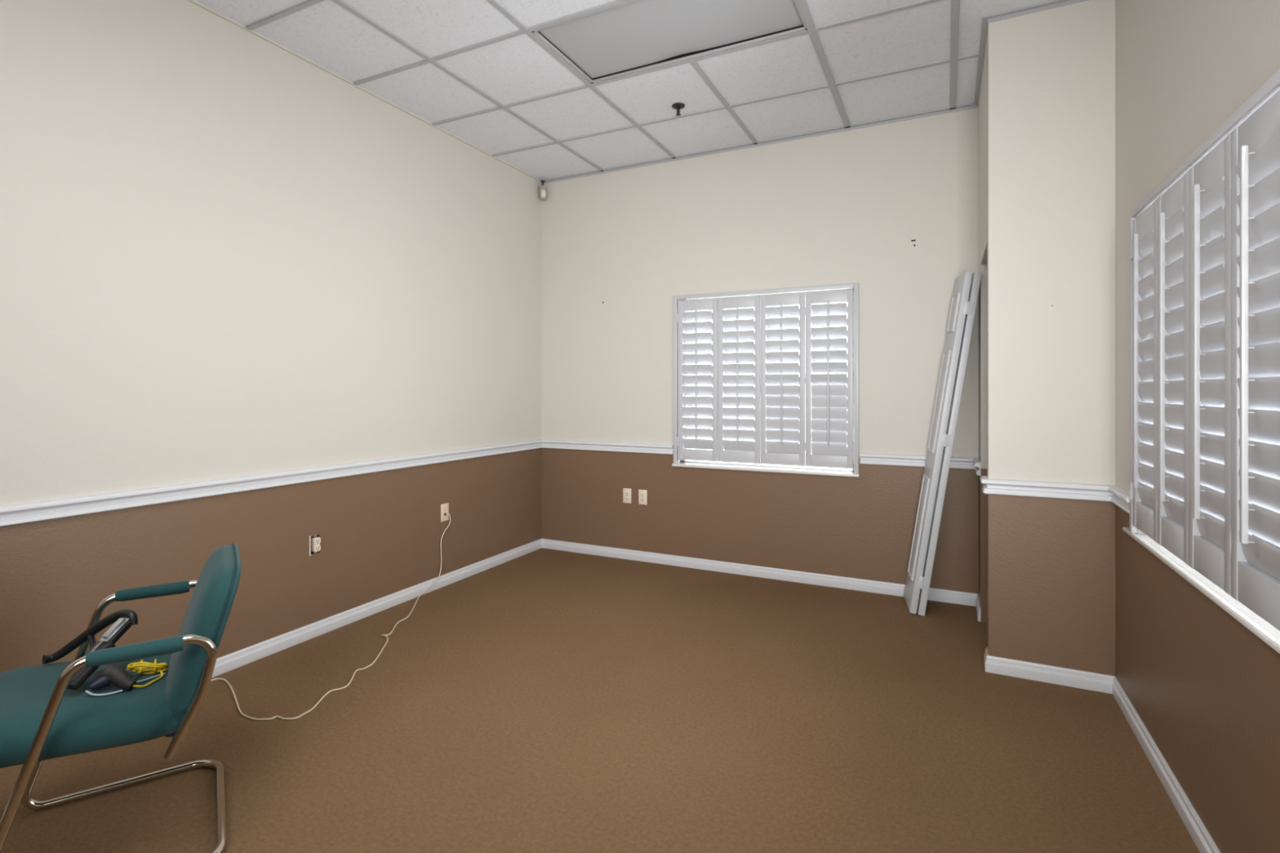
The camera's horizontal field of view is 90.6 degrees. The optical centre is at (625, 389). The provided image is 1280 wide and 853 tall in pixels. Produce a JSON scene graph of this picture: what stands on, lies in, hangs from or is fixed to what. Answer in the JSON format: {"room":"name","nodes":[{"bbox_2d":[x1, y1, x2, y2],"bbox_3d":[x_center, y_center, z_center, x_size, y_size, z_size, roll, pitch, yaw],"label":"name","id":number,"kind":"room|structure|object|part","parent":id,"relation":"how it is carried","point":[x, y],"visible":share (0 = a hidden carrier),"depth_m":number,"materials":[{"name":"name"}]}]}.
{"room":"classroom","nodes":[
{"label":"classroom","id":0,"kind":"room"},
{"bbox_2d":[0,0,541,672],"bbox_3d":[-2.188,-0.266,2.394,0.120,3.138,6.400,0,0,27],"label":"wall","id":1,"kind":"structure","parent":0,"point":[223,255],"depth_m":2.96,"materials":[{"name":"brown paint"}]},
{"bbox_2d":[0,439,542,527],"bbox_3d":[-2.121,0.448,2.360,0.030,0.074,6.400,0,0,27],"label":"trim","id":2,"kind":"structure","parent":1,"relation":"attached to","point":[40,511],"depth_m":2.88,"materials":[{"name":"white paint"}]},
{"bbox_2d":[309,534,320,555],"bbox_3d":[-1.661,0.819,3.352,0.070,0.104,0.063,0,0,27],"label":"outlet","id":3,"kind":"object","parent":1,"relation":"attached to","point":[315,540],"visible":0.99,"depth_m":3.34,"materials":[{"name":"grey plastic"}]},
{"bbox_2d":[311,537,320,551],"bbox_3d":[-1.647,0.819,3.353,0.045,0.075,0.041,0,0,27],"label":"receptacle","id":4,"kind":"object","parent":3,"relation":"attached to","point":[315,541],"depth_m":3.34,"materials":[{"name":"beige plastic"}]},
{"bbox_2d":[211,538,542,677],"bbox_3d":[-2.128,1.266,2.364,0.014,0.074,6.400,0,0,27],"label":"baseboard","id":5,"kind":"structure","parent":1,"relation":"attached to","point":[231,661],"depth_m":3.55,"materials":[{"name":"white paint"}]},
{"bbox_2d":[440,502,448,521],"bbox_3d":[-1.203,0.816,4.208,0.008,0.116,0.072,0,0,27],"label":"jack plate","id":6,"kind":"object","parent":1,"relation":"attached to","point":[444,507],"visible":1,"depth_m":4.20,"materials":[{"name":"beige plastic"}]},
{"bbox_2d":[0,547,1199,852],"bbox_3d":[-0.515,1.353,1.552,3.865,0.100,6.640,0,0,27],"label":"floor","id":7,"kind":"structure","parent":0,"point":[541,700],"depth_m":2.33,"materials":[{"name":"brown carpet"}]},
{"bbox_2d":[0,543,241,852],"bbox_3d":[-1.511,0.908,1.815,0.693,0.791,0.622,0,0,-33],"label":"armchair","id":8,"kind":"object","parent":7,"relation":"on","point":[42,719],"visible":0.99,"depth_m":1.71,"materials":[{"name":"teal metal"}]},
{"bbox_3d":[-1.563,0.885,1.781,0.570,0.145,0.504,0,0,-33],"label":"seat","id":9,"kind":"part","parent":8,"relation":"part of","materials":[{"name":"teal fabric"}]},
{"bbox_2d":[42,608,137,689],"bbox_3d":[-1.597,0.731,1.808,0.299,0.165,0.196,0,0,11],"label":"tool","id":10,"kind":"object","parent":8,"relation":"on","point":[124,619],"visible":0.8,"depth_m":1.85,"materials":[{"name":"black plastic"}]},
{"bbox_3d":[-1.584,0.731,1.884,0.301,0.165,0.050,0,0,4],"label":"handle","id":11,"kind":"part","parent":10,"relation":"part of","materials":[{"name":"black plastic"}]},
{"bbox_3d":[-1.480,0.740,1.775,0.056,0.129,0.179,0,0,11],"label":"arm","id":12,"kind":"part","parent":10,"relation":"part of","materials":[{"name":"black plastic"}]},
{"bbox_3d":[-1.482,0.724,1.775,0.030,0.115,0.171,0,0,11],"label":"toothed plate","id":13,"kind":"part","parent":10,"relation":"part of","materials":[{"name":"silver metal"}]},
{"bbox_2d":[84,658,168,696],"bbox_3d":[-1.406,0.802,1.805,0.113,0.088,0.207,0,0,1],"label":"cable","id":14,"kind":"object","parent":8,"relation":"on","point":[114,673],"visible":1,"depth_m":1.75,"materials":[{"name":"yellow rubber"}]},
{"bbox_3d":[-1.304,0.748,1.946,0.202,0.466,0.480,0,0,-33],"label":"backrest","id":15,"kind":"part","parent":8,"relation":"part of","materials":[{"name":"teal fabric"}]},
{"bbox_2d":[210,511,450,719],"bbox_3d":[-1.353,1.061,3.154,0.681,0.485,2.109,0,0,27],"label":"cable","id":16,"kind":"object","parent":7,"relation":"on","point":[384,635],"visible":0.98,"depth_m":2.81,"materials":[{"name":"beige plastic"}]},
{"bbox_2d":[903,271,982,616],"bbox_3d":[1.851,0.318,3.726,0.361,1.969,0.352,0,0,17],"label":"bifold door","id":17,"kind":"structure","parent":7,"relation":"on","point":[966,286],"depth_m":3.61,"materials":[{"name":"grey paint"}]},
{"bbox_3d":[1.743,0.817,3.775,0.010,0.610,0.176,9,4,17],"label":"raised panel","id":18,"kind":"part","parent":17,"relation":"part of","materials":[{"name":"grey paint"}]},
{"bbox_3d":[1.841,0.070,3.725,0.010,0.600,0.176,9,4,17],"label":"raised panel","id":19,"kind":"part","parent":17,"relation":"part of","materials":[{"name":"grey paint"}]},
{"bbox_3d":[1.908,-0.444,3.692,0.010,0.220,0.176,9,4,17],"label":"raised panel","id":20,"kind":"part","parent":17,"relation":"part of","materials":[{"name":"grey paint"}]},
{"bbox_2d":[186,0,1088,184],"bbox_3d":[-0.515,-1.758,1.552,3.865,0.126,6.640,0,0,27],"label":"ceiling","id":21,"kind":"structure","parent":0,"point":[477,73],"depth_m":3.45,"materials":[{"name":"tile"}]},
{"bbox_2d":[532,0,807,84],"bbox_3d":[0.208,-1.765,3.026,1.191,0.100,0.584,0,0,27],"label":"ceiling light","id":22,"kind":"object","parent":21,"relation":"attached to","point":[636,36],"visible":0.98,"depth_m":3.06,"materials":[{"name":"grey paint"}]},
{"bbox_2d":[671,102,684,115],"bbox_3d":[0.318,-1.692,3.837,0.080,0.058,0.080,0,0,27],"label":"sprinkler","id":23,"kind":"object","parent":21,"relation":"attached to","point":[677,106],"visible":1,"depth_m":3.83,"materials":[{"name":"brown metal"}]},
{"bbox_2d":[541,107,977,593],"bbox_3d":[0.896,-0.266,4.490,3.745,3.138,0.123,0,0,27],"label":"wall","id":24,"kind":"structure","parent":0,"point":[891,210],"depth_m":4.39,"materials":[{"name":"brown paint"}]},
{"bbox_2d":[539,180,546,200],"bbox_3d":[-0.675,-1.623,5.162,0.058,0.158,0.056,0,0,-18],"label":"sensor","id":25,"kind":"object","parent":24,"relation":"attached to","point":[543,189],"visible":1,"depth_m":5.14,"materials":[{"name":"beige plastic"}]},
{"bbox_2d":[542,439,673,454],"bbox_3d":[-0.178,0.448,4.948,1.175,0.074,0.030,0,0,27],"label":"trim","id":26,"kind":"structure","parent":24,"relation":"attached to","point":[661,449],"depth_m":4.92,"materials":[{"name":"white paint"}]},
{"bbox_2d":[622,488,631,503],"bbox_3d":[0.009,0.816,4.864,0.070,0.112,0.012,0,0,27],"label":"wall outlet","id":27,"kind":"object","parent":24,"relation":"attached to","point":[626,491],"visible":1,"depth_m":4.86,"materials":[{"name":"beige plastic"}]},
{"bbox_2d":[638,489,647,504],"bbox_3d":[0.128,0.817,4.805,0.070,0.112,0.012,0,0,27],"label":"wall outlet","id":28,"kind":"object","parent":24,"relation":"attached to","point":[642,494],"visible":1,"depth_m":4.80,"materials":[{"name":"beige plastic"}]},
{"bbox_2d":[542,538,977,606],"bbox_3d":[0.709,1.266,4.511,3.152,0.074,0.014,0,0,27],"label":"baseboard","id":29,"kind":"structure","parent":24,"relation":"attached to","point":[854,584],"depth_m":4.39,"materials":[{"name":"white paint"}]},
{"bbox_2d":[671,288,859,477],"bbox_3d":[0.956,-0.051,4.443,1.303,1.235,0.154,0,0,27],"label":"window","id":30,"kind":"structure","parent":24,"relation":"in","point":[691,464],"depth_m":4.38,"materials":[{"name":"white wood"}]},
{"bbox_3d":[0.956,0.556,4.443,1.303,0.021,0.154,0,0,27],"label":"sill","id":31,"kind":"part","parent":30,"relation":"part of","materials":[{"name":"wood"}]},
{"bbox_2d":[673,282,858,473],"bbox_3d":[0.934,-0.073,4.399,1.295,1.238,0.081,0,0,27],"label":"plantation shutter","id":32,"kind":"object","parent":30,"relation":"attached to","point":[806,424],"visible":1,"depth_m":4.37,"materials":[{"name":"white paint"}]},
{"bbox_3d":[0.510,-0.109,4.581,0.013,0.956,0.024,0,0,27],"label":"tilt rod","id":33,"kind":"part","parent":32,"relation":"part of","materials":[{"name":"white paint"}]},
{"bbox_3d":[0.524,-0.068,4.608,0.303,1.168,0.028,0,0,27],"label":"panel","id":34,"kind":"part","parent":32,"relation":"part of","materials":[{"name":"white paint"}]},
{"bbox_3d":[0.524,-0.066,4.608,0.227,1.002,0.047,0,0,27],"label":"louver blade","id":35,"kind":"part","parent":32,"relation":"part of","materials":[{"name":"white paint"}]},
{"bbox_3d":[0.784,-0.109,4.443,0.013,0.956,0.024,0,0,27],"label":"tilt rod","id":36,"kind":"part","parent":32,"relation":"part of","materials":[{"name":"white paint"}]},
{"bbox_3d":[0.798,-0.066,4.470,0.227,1.003,0.048,0,0,27],"label":"louver blade","id":37,"kind":"part","parent":32,"relation":"part of","materials":[{"name":"white paint"}]},
{"bbox_3d":[0.798,-0.068,4.470,0.303,1.168,0.028,0,0,27],"label":"panel","id":38,"kind":"part","parent":32,"relation":"part of","materials":[{"name":"white paint"}]},
{"bbox_3d":[1.058,-0.109,4.305,0.013,0.956,0.024,0,0,27],"label":"tilt rod","id":39,"kind":"part","parent":32,"relation":"part of","materials":[{"name":"white paint"}]},
{"bbox_3d":[1.072,-0.065,4.332,0.227,1.003,0.049,0,0,27],"label":"louver blade","id":40,"kind":"part","parent":32,"relation":"part of","materials":[{"name":"white paint"}]},
{"bbox_3d":[1.072,-0.068,4.332,0.303,1.168,0.028,0,0,27],"label":"panel","id":41,"kind":"part","parent":32,"relation":"part of","materials":[{"name":"white paint"}]},
{"bbox_3d":[1.332,-0.109,4.167,0.013,0.956,0.024,0,0,27],"label":"tilt rod","id":42,"kind":"part","parent":32,"relation":"part of","materials":[{"name":"white paint"}]},
{"bbox_3d":[1.346,-0.065,4.195,0.227,1.003,0.050,0,0,27],"label":"louver blade","id":43,"kind":"part","parent":32,"relation":"part of","materials":[{"name":"white paint"}]},
{"bbox_3d":[1.346,-0.068,4.195,0.303,1.168,0.028,0,0,27],"label":"panel","id":44,"kind":"part","parent":32,"relation":"part of","materials":[{"name":"white paint"}]},
{"bbox_2d":[859,453,974,470],"bbox_3d":[1.814,0.448,3.946,0.670,0.074,0.030,0,0,27],"label":"trim","id":45,"kind":"structure","parent":24,"relation":"attached to","point":[891,460],"depth_m":3.97,"materials":[{"name":"white paint"}]},
{"bbox_2d":[977,39,986,622],"bbox_3d":[1.958,-0.266,3.387,0.090,3.138,0.900,0,0,27],"label":"wall","id":46,"kind":"structure","parent":0,"point":[982,108],"depth_m":3.55,"materials":[{"name":"brown paint"}]},
{"bbox_2d":[973,457,980,475],"bbox_3d":[2.042,0.448,3.688,0.030,0.074,0.285,0,0,27],"label":"trim","id":47,"kind":"structure","parent":46,"relation":"attached to","point":[976,461],"depth_m":3.57,"materials":[{"name":"white paint"}]},
{"bbox_2d":[975,594,980,621],"bbox_3d":[2.049,1.266,3.685,0.014,0.074,0.285,0,0,27],"label":"baseboard","id":48,"kind":"structure","parent":46,"relation":"attached to","point":[977,600],"depth_m":3.62,"materials":[{"name":"white paint"}]},
{"bbox_2d":[980,475,988,492],"bbox_3d":[1.676,0.448,2.960,0.030,0.074,0.116,0,0,27],"label":"trim","id":49,"kind":"structure","parent":46,"relation":"attached to","point":[981,477],"depth_m":2.97,"materials":[{"name":"white paint"}]},
{"bbox_2d":[983,647,988,669],"bbox_3d":[1.687,1.262,2.963,0.014,0.082,0.100,0,0,27],"label":"baseboard","id":50,"kind":"structure","parent":46,"relation":"attached to","point":[986,653],"depth_m":2.96,"materials":[{"name":"beige wood"}]},
{"bbox_2d":[986,0,1115,675],"bbox_3d":[1.907,-0.266,2.861,0.473,3.138,0.093,0,0,27],"label":"wall","id":51,"kind":"structure","parent":0,"point":[1051,73],"depth_m":2.82,"materials":[{"name":"brown paint"}]},
{"bbox_2d":[981,478,1114,502],"bbox_3d":[1.868,0.448,2.815,0.503,0.074,0.030,0,0,27],"label":"trim","id":52,"kind":"structure","parent":51,"relation":"attached to","point":[1051,490],"depth_m":2.81,"materials":[{"name":"white paint"}]},
{"bbox_2d":[985,655,1114,693],"bbox_3d":[1.878,1.266,2.819,0.487,0.074,0.014,0,0,27],"label":"baseboard","id":53,"kind":"structure","parent":51,"relation":"attached to","point":[1081,679],"depth_m":2.81,"materials":[{"name":"white paint"}]},
{"bbox_2d":[1115,0,1279,852],"bbox_3d":[1.185,-0.266,0.764,0.120,3.138,6.520,0,0,27],"label":"wall","id":54,"kind":"structure","parent":0,"point":[1204,686],"depth_m":1.93,"materials":[{"name":"brown paint"}]},
{"bbox_2d":[1108,485,1129,514],"bbox_3d":[2.013,0.448,2.578,0.030,0.074,0.324,0,0,27],"label":"trim","id":55,"kind":"structure","parent":54,"relation":"attached to","point":[1121,498],"depth_m":2.56,"materials":[{"name":"white paint"}]},
{"bbox_2d":[1111,675,1220,852],"bbox_3d":[0.876,1.266,0.300,0.014,0.074,5.414,0,0,27],"label":"baseboard","id":56,"kind":"structure","parent":54,"relation":"attached to","point":[1197,831],"depth_m":2.05,"materials":[{"name":"white paint"}]},
{"bbox_2d":[1122,450,1279,653],"bbox_3d":[1.706,-0.051,1.826,0.142,1.235,1.485,0,0,27],"label":"window sill","id":57,"kind":"structure","parent":54,"relation":"in","point":[1269,634],"depth_m":1.69,"materials":[{"name":"white wood"}]},
{"bbox_3d":[1.706,0.556,1.826,0.142,0.021,1.485,0,0,27],"label":"sill","id":58,"kind":"part","parent":57,"relation":"part of","materials":[{"name":"wood"}]},
{"bbox_2d":[1129,68,1279,631],"bbox_3d":[1.658,-0.068,1.850,0.081,1.228,1.295,0,0,27],"label":"plantation shutter","id":59,"kind":"object","parent":57,"relation":"attached to","point":[1205,242],"visible":1,"depth_m":1.70,"materials":[{"name":"white paint"}]},
{"bbox_3d":[1.839,-0.103,2.274,0.024,0.912,0.013,0,0,27],"label":"tilt rod","id":60,"kind":"part","parent":59,"relation":"part of","materials":[{"name":"white paint"}]},
{"bbox_3d":[1.867,-0.063,2.260,0.028,1.158,0.303,0,0,27],"label":"panel","id":61,"kind":"part","parent":59,"relation":"part of","materials":[{"name":"white paint"}]},
{"bbox_3d":[1.867,-0.061,2.260,0.036,0.967,0.227,0,0,27],"label":"louver blade","id":62,"kind":"part","parent":59,"relation":"part of","materials":[{"name":"white paint"}]},
{"bbox_3d":[1.701,-0.103,2.000,0.024,0.912,0.013,0,0,27],"label":"tilt rod","id":63,"kind":"part","parent":59,"relation":"part of","materials":[{"name":"white paint"}]},
{"bbox_3d":[1.729,-0.063,1.986,0.028,1.158,0.303,0,0,27],"label":"panel","id":64,"kind":"part","parent":59,"relation":"part of","materials":[{"name":"white paint"}]},
{"bbox_3d":[1.729,-0.061,1.986,0.034,0.968,0.227,0,0,27],"label":"louver blade","id":65,"kind":"part","parent":59,"relation":"part of","materials":[{"name":"white paint"}]},
{"bbox_3d":[1.563,-0.103,1.726,0.024,0.912,0.013,0,0,27],"label":"tilt rod","id":66,"kind":"part","parent":59,"relation":"part of","materials":[{"name":"white paint"}]},
{"bbox_3d":[1.591,-0.061,1.712,0.035,0.968,0.227,0,0,27],"label":"louver blade","id":67,"kind":"part","parent":59,"relation":"part of","materials":[{"name":"white paint"}]},
{"bbox_3d":[1.591,-0.063,1.712,0.028,1.158,0.303,0,0,27],"label":"panel","id":68,"kind":"part","parent":59,"relation":"part of","materials":[{"name":"white paint"}]},
{"bbox_3d":[1.425,-0.103,1.452,0.024,0.912,0.013,0,0,27],"label":"tilt rod","id":69,"kind":"part","parent":59,"relation":"part of","materials":[{"name":"white paint"}]},
{"bbox_3d":[1.453,-0.063,1.438,0.028,1.158,0.303,0,0,27],"label":"panel","id":70,"kind":"part","parent":59,"relation":"part of","materials":[{"name":"white paint"}]},
{"bbox_3d":[1.453,-0.061,1.438,0.035,0.967,0.227,0,0,27],"label":"louver blade","id":71,"kind":"part","parent":59,"relation":"part of","materials":[{"name":"white paint"}]},
{"bbox_3d":[1.747,-0.061,1.804,0.006,1.195,1.207,0,0,27],"label":"glass pane","id":72,"kind":"part","parent":57,"relation":"part of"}
]}

